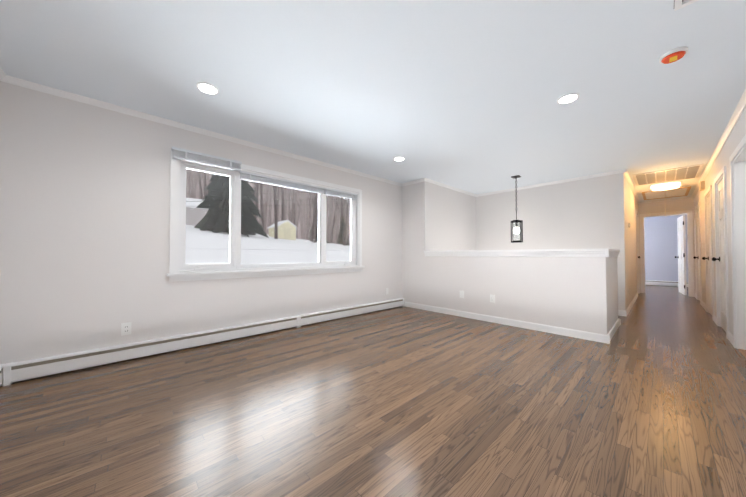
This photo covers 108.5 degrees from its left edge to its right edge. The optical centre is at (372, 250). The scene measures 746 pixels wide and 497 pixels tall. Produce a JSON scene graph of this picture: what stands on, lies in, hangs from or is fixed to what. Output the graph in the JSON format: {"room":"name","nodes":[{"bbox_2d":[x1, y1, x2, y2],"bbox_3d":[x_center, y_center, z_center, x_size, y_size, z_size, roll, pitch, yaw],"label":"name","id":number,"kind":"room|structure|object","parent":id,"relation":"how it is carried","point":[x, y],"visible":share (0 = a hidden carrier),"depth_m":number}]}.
{"room":"empty living room","nodes":[
{"label":"empty living room","id":0,"kind":"room"},
{"bbox_2d":[0,81,401,363],"bbox_3d":[-1.272,-0.138,3.734,4.920,2.420,0.160,1,-1,-43],"label":"wall","id":1,"kind":"structure","parent":0,"point":[84,223],"depth_m":2.53},
{"bbox_2d":[121,322,131,335],"bbox_3d":[-2.372,0.754,2.583,0.072,0.116,0.007,1,-1,-43],"label":"wall outlet","id":2,"kind":"object","parent":1,"relation":"attached to","point":[125,328],"depth_m":2.58},
{"bbox_2d":[0,75,402,186],"bbox_3d":[-1.160,-1.327,3.720,4.800,0.044,0.042,1,-1,-43],"label":"crown molding","id":3,"kind":"structure","parent":1,"relation":"attached to","point":[12,80],"depth_m":2.77},
{"bbox_2d":[3,298,403,386],"bbox_3d":[-1.136,0.992,3.691,4.715,0.159,0.063,1,-1,-43],"label":"baseboard heater","id":4,"kind":"object","parent":1,"relation":"attached to","point":[32,369],"visible":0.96,"depth_m":2.72},
{"bbox_2d":[167,149,364,281],"bbox_3d":[-1.202,-0.358,3.759,2.682,1.400,0.225,1,-1,-43],"label":"window unit","id":5,"kind":"structure","parent":1,"relation":"in","point":[179,268],"depth_m":3.33},
{"bbox_2d":[172,146,356,199],"bbox_3d":[-1.187,-0.972,3.695,2.553,0.183,0.132,1,-1,-43],"label":"window blinds","id":6,"kind":"object","parent":5,"relation":"attached to","point":[201,158],"visible":0.96,"depth_m":3.36},
{"bbox_2d":[0,285,745,496],"bbox_3d":[4.343,1.139,4.311,13.960,0.124,6.930,1,-1,-43],"label":"floor","id":7,"kind":"structure","parent":0,"point":[649,400],"depth_m":1.69},
{"bbox_2d":[0,0,745,201],"bbox_3d":[4.343,-1.388,4.351,13.960,0.100,6.930,1,-1,-43],"label":"ceiling","id":8,"kind":"structure","parent":0,"point":[465,95],"depth_m":2.10},
{"bbox_2d":[196,82,218,94],"bbox_3d":[-1.397,-1.369,2.272,0.164,0.008,0.164,1,-1,-43],"label":"recessed light","id":9,"kind":"object","parent":8,"relation":"in","point":[206,88],"visible":1,"depth_m":2.26},
{"bbox_2d":[394,157,404,160],"bbox_3d":[0.383,-1.342,3.941,0.164,0.008,0.164,1,-1,-43],"label":"recessed light","id":10,"kind":"object","parent":8,"relation":"in","point":[399,158],"visible":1,"depth_m":3.93},
{"bbox_2d":[511,175,522,242],"bbox_3d":[2.574,-0.738,4.820,0.186,1.185,0.186,0,-1,27],"label":"pendant lantern","id":11,"kind":"object","parent":8,"relation":"hanging from","point":[517,230],"visible":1,"depth_m":4.79},
{"bbox_2d":[557,93,578,103],"bbox_3d":[1.757,-1.367,2.418,0.164,0.008,0.164,1,-1,-43],"label":"recessed light","id":12,"kind":"object","parent":8,"relation":"in","point":[568,98],"visible":1,"depth_m":2.41},
{"bbox_2d":[650,181,681,190],"bbox_3d":[5.842,-1.280,5.367,0.430,0.086,0.430,1,-1,-43],"label":"light","id":13,"kind":"object","parent":8,"relation":"attached to","point":[666,186],"visible":1,"depth_m":5.28},
{"bbox_2d":[642,186,690,216],"bbox_3d":[6.735,-1.017,6.186,1.200,0.584,0.720,1,-1,-43],"label":"ceiling hatch","id":14,"kind":"object","parent":8,"relation":"attached to","point":[677,192],"visible":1,"depth_m":6.14},
{"bbox_2d":[632,164,703,185],"bbox_3d":[5.208,-1.324,4.779,1.030,0.024,0.800,1,-1,-43],"label":"ceiling vent","id":15,"kind":"object","parent":8,"relation":"in","point":[681,173],"visible":1,"depth_m":4.71},
{"bbox_2d":[659,47,687,63],"bbox_3d":[2.105,-1.360,1.882,0.136,0.036,0.136,1,-1,-43],"label":"smoke detector","id":16,"kind":"object","parent":8,"relation":"attached to","point":[673,55],"visible":1,"depth_m":1.86},
{"bbox_2d":[673,0,698,10],"bbox_3d":[1.757,-1.376,1.296,0.275,0.022,0.403,1,-1,-43],"label":"ceiling vent","id":17,"kind":"object","parent":8,"relation":"in","point":[679,4],"visible":1,"depth_m":1.49},
{"bbox_2d":[402,181,475,305],"bbox_3d":[1.494,-0.103,5.929,2.120,2.420,0.710,1,-1,-43],"label":"wall","id":18,"kind":"structure","parent":0,"point":[435,217],"depth_m":5.25},
{"bbox_2d":[403,178,422,185],"bbox_3d":[0.780,-1.304,5.128,0.042,0.044,0.480,1,-1,-43],"label":"crown molding","id":19,"kind":"structure","parent":18,"relation":"attached to","point":[420,180],"depth_m":5.14},
{"bbox_2d":[405,302,424,309],"bbox_3d":[0.794,1.048,5.096,0.014,0.092,0.470,1,-1,-43],"label":"baseboard","id":20,"kind":"structure","parent":18,"relation":"attached to","point":[407,304],"depth_m":5.08},
{"bbox_2d":[423,178,476,196],"bbox_3d":[1.672,-1.297,5.600,1.992,0.044,0.042,1,-1,-43],"label":"crown molding","id":21,"kind":"structure","parent":18,"relation":"attached to","point":[424,179],"depth_m":5.46},
{"bbox_2d":[424,248,615,343],"bbox_3d":[1.873,0.534,4.041,0.176,1.085,2.558,1,-1,-43],"label":"wall","id":22,"kind":"structure","parent":0,"point":[570,292],"depth_m":3.66},
{"bbox_2d":[490,294,494,302],"bbox_3d":[1.793,0.722,4.030,0.007,0.116,0.072,1,-1,-43],"label":"wall outlet","id":23,"kind":"object","parent":22,"relation":"attached to","point":[492,297],"depth_m":4.03},
{"bbox_2d":[476,173,625,310],"bbox_3d":[3.336,-0.111,5.415,0.120,2.420,2.550,1,-1,-43],"label":"wall","id":24,"kind":"structure","parent":0,"point":[588,213],"depth_m":5.08},
{"bbox_2d":[477,170,621,196],"bbox_3d":[3.266,-1.300,5.390,0.042,0.044,2.520,1,-1,-43],"label":"crown molding","id":25,"kind":"structure","parent":24,"relation":"attached to","point":[618,171],"depth_m":5.14},
{"bbox_2d":[618,310,625,315],"bbox_3d":[3.287,1.052,5.351,0.014,0.092,2.550,1,-1,-43],"label":"baseboard","id":26,"kind":"structure","parent":24,"relation":"attached to","point":[620,313],"depth_m":4.45},
{"bbox_2d":[612,175,637,329],"bbox_3d":[4.945,-0.113,5.279,5.988,2.420,0.176,1,-1,-43],"label":"wall","id":27,"kind":"structure","parent":0,"point":[631,205],"depth_m":4.98},
{"bbox_2d":[622,169,640,203],"bbox_3d":[5.631,-1.293,5.798,4.062,0.044,0.042,1,-1,-43],"label":"crown molding","id":28,"kind":"structure","parent":27,"relation":"attached to","point":[624,171],"depth_m":5.26},
{"bbox_2d":[626,293,637,316],"bbox_3d":[5.260,1.053,5.435,3.019,0.092,0.014,1,-1,-43],"label":"baseboard","id":29,"kind":"structure","parent":27,"relation":"attached to","point":[628,309],"depth_m":5.11},
{"bbox_2d":[636,210,639,293],"bbox_3d":[6.689,0.073,6.777,0.880,2.095,0.016,1,-1,-43],"label":"door frame","id":30,"kind":"structure","parent":27,"relation":"attached to","point":[637,214],"depth_m":7.02},
{"bbox_2d":[644,214,687,281],"bbox_3d":[9.593,-0.057,8.847,0.120,2.420,6.640,1,-1,-43],"label":"wall","id":31,"kind":"structure","parent":0,"point":[661,244],"depth_m":8.83},
{"bbox_2d":[645,280,687,286],"bbox_3d":[9.526,1.073,8.767,0.063,0.159,4.800,1,-1,-43],"label":"baseboard heater","id":32,"kind":"object","parent":31,"relation":"attached to","point":[662,283],"visible":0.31,"depth_m":8.79},
{"bbox_2d":[638,198,695,296],"bbox_3d":[7.468,-0.088,6.873,0.120,2.420,6.400,1,-1,-43],"label":"wall","id":33,"kind":"structure","parent":0,"point":[671,206],"depth_m":6.78},
{"bbox_2d":[641,197,690,203],"bbox_3d":[7.416,-1.277,6.830,0.042,0.044,0.840,1,-1,-43],"label":"crown molding","id":34,"kind":"structure","parent":33,"relation":"attached to","point":[682,198],"depth_m":6.79},
{"bbox_2d":[640,210,695,296],"bbox_3d":[7.470,0.074,6.858,0.136,2.095,0.910,1,-1,-43],"label":"door frame","id":35,"kind":"structure","parent":33,"relation":"attached to","point":[689,212],"depth_m":6.62},
{"bbox_2d":[675,215,686,294],"bbox_3d":[7.960,0.117,6.962,0.754,1.988,0.179,1,-1,-43],"label":"bedroom door","id":36,"kind":"structure","parent":33,"relation":"in","point":[681,257],"depth_m":6.85},
{"bbox_2d":[694,107,745,334],"bbox_3d":[3.836,-0.154,2.748,11.060,2.420,0.120,1,-1,-43],"label":"wall","id":37,"kind":"structure","parent":0,"point":[735,137],"depth_m":3.37},
{"bbox_2d":[693,210,699,299],"bbox_3d":[7.032,0.098,5.758,0.752,1.988,0.180,1,-1,-43],"label":"hall door","id":38,"kind":"structure","parent":37,"relation":"in","point":[694,257],"depth_m":5.95},
{"bbox_2d":[692,202,701,303],"bbox_3d":[7.054,0.056,5.746,0.910,2.095,0.136,1,-1,-43],"label":"door frame","id":39,"kind":"structure","parent":37,"relation":"attached to","point":[697,207],"depth_m":6.03},
{"bbox_2d":[699,181,704,190],"bbox_3d":[6.019,-1.180,4.909,0.200,0.140,0.050,1,-1,-43],"label":"door chime","id":40,"kind":"object","parent":37,"relation":"attached to","point":[702,183],"depth_m":4.85},
{"bbox_2d":[701,300,705,310],"bbox_3d":[6.299,1.048,5.109,1.040,0.092,0.014,1,-1,-43],"label":"baseboard","id":41,"kind":"structure","parent":37,"relation":"attached to","point":[703,304],"depth_m":5.10},
{"bbox_2d":[702,195,711,314],"bbox_3d":[5.603,0.077,4.431,0.752,1.988,0.180,1,-1,-43],"label":"hall door","id":42,"kind":"structure","parent":37,"relation":"in","point":[709,255],"depth_m":4.57},
{"bbox_2d":[704,185,714,319],"bbox_3d":[5.625,0.035,4.419,0.910,2.095,0.136,1,-1,-43],"label":"door frame","id":43,"kind":"structure","parent":37,"relation":"attached to","point":[709,191],"depth_m":4.71},
{"bbox_2d":[691,89,745,198],"bbox_3d":[3.781,-1.341,2.826,10.820,0.044,0.042,1,-1,-43],"label":"crown molding","id":44,"kind":"structure","parent":37,"relation":"attached to","point":[731,124],"depth_m":3.12},
{"bbox_2d":[712,179,725,331],"bbox_3d":[4.629,0.063,3.526,0.752,1.988,0.180,1,-1,-43],"label":"hall door","id":45,"kind":"structure","parent":37,"relation":"in","point":[721,258],"depth_m":3.65},
{"bbox_2d":[712,166,727,338],"bbox_3d":[4.650,0.021,3.513,0.910,2.095,0.136,1,-1,-43],"label":"door frame","id":46,"kind":"structure","parent":37,"relation":"attached to","point":[721,175],"depth_m":3.80},
{"bbox_2d":[727,331,732,344],"bbox_3d":[4.127,1.016,3.091,0.410,0.092,0.014,1,-1,-43],"label":"baseboard","id":47,"kind":"structure","parent":37,"relation":"attached to","point":[730,337],"depth_m":3.10},
{"bbox_2d":[728,134,745,349],"bbox_3d":[3.683,0.007,2.614,0.910,2.095,0.136,1,-1,-43],"label":"door frame","id":48,"kind":"structure","parent":37,"relation":"attached to","point":[737,159],"depth_m":2.89},
{"bbox_3d":[-1.608,-0.189,0.570,0.120,2.420,4.340,1,-1,-43],"label":"wall","id":49,"kind":"structure","parent":0,"visible":0},
{"bbox_2d":[0,364,4,385],"bbox_3d":[-1.612,0.944,0.691,0.063,0.159,3.810,1,-1,-43],"label":"baseboard heater","id":50,"kind":"object","parent":49,"relation":"attached to","point":[1,374],"visible":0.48,"depth_m":2.06},
{"bbox_2d":[0,67,6,80],"bbox_3d":[-1.531,-1.376,0.626,0.042,0.044,3.930,1,-1,-43],"label":"crown molding","id":51,"kind":"structure","parent":49,"relation":"attached to","point":[3,76],"depth_m":2.09},
{"label":"outside","id":52,"kind":"structure","parent":0,"visible":0},
{"bbox_2d":[185,225,349,263],"bbox_3d":[-20.005,1.246,72.622,150.000,17.391,126.250,1,-1,-43],"label":"snow","id":53,"kind":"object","parent":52,"point":[223,247],"depth_m":12.38},
{"bbox_2d":[186,198,208,225],"bbox_3d":[-24.294,-4.577,33.402,8.600,4.300,6.600,1,-1,-43],"label":"house","id":54,"kind":"structure","parent":53,"relation":"on","point":[190,206],"depth_m":32.21},
{"bbox_2d":[194,174,268,237],"bbox_3d":[-14.243,-9.182,27.858,7.344,16.477,7.212,1,-1,-43],"label":"conifer tree","id":55,"kind":"object","parent":53,"relation":"on","point":[220,211],"depth_m":26.07},
{"bbox_2d":[186,169,349,245],"bbox_3d":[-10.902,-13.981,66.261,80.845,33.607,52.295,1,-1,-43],"label":"bare tree","id":56,"kind":"object","parent":53,"relation":"on","point":[331,233],"depth_m":54.79},
{"bbox_2d":[268,220,296,239],"bbox_3d":[-12.042,-2.545,35.609,2.640,2.780,3.240,1,-1,-43],"label":"shed","id":57,"kind":"object","parent":53,"relation":"on","point":[281,234],"depth_m":34.63},
{"bbox_2d":[309,217,327,242],"bbox_3d":[-9.086,-4.487,44.176,3.587,7.349,3.863,1,-1,-43],"label":"conifer tree","id":58,"kind":"object","parent":53,"relation":"on","point":[316,232],"depth_m":43.41},
{"bbox_2d":[337,217,348,244],"bbox_3d":[-5.653,-3.629,50.667,2.688,6.185,2.587,1,-1,-43],"label":"conifer tree","id":59,"kind":"object","parent":53,"relation":"on","point":[340,238],"depth_m":50.27},
{"bbox_2d":[186,170,349,242],"bbox_3d":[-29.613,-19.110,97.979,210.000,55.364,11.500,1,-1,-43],"label":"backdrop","id":60,"kind":"structure","parent":52,"point":[259,205],"depth_m":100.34},
{"bbox_2d":[186,192,349,205],"bbox_3d":[-11.031,-2.764,13.956,21.217,0.916,0.017,0,-1,-3],"label":"wires","id":61,"kind":"object","parent":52,"point":[258,193],"depth_m":14.20}
]}

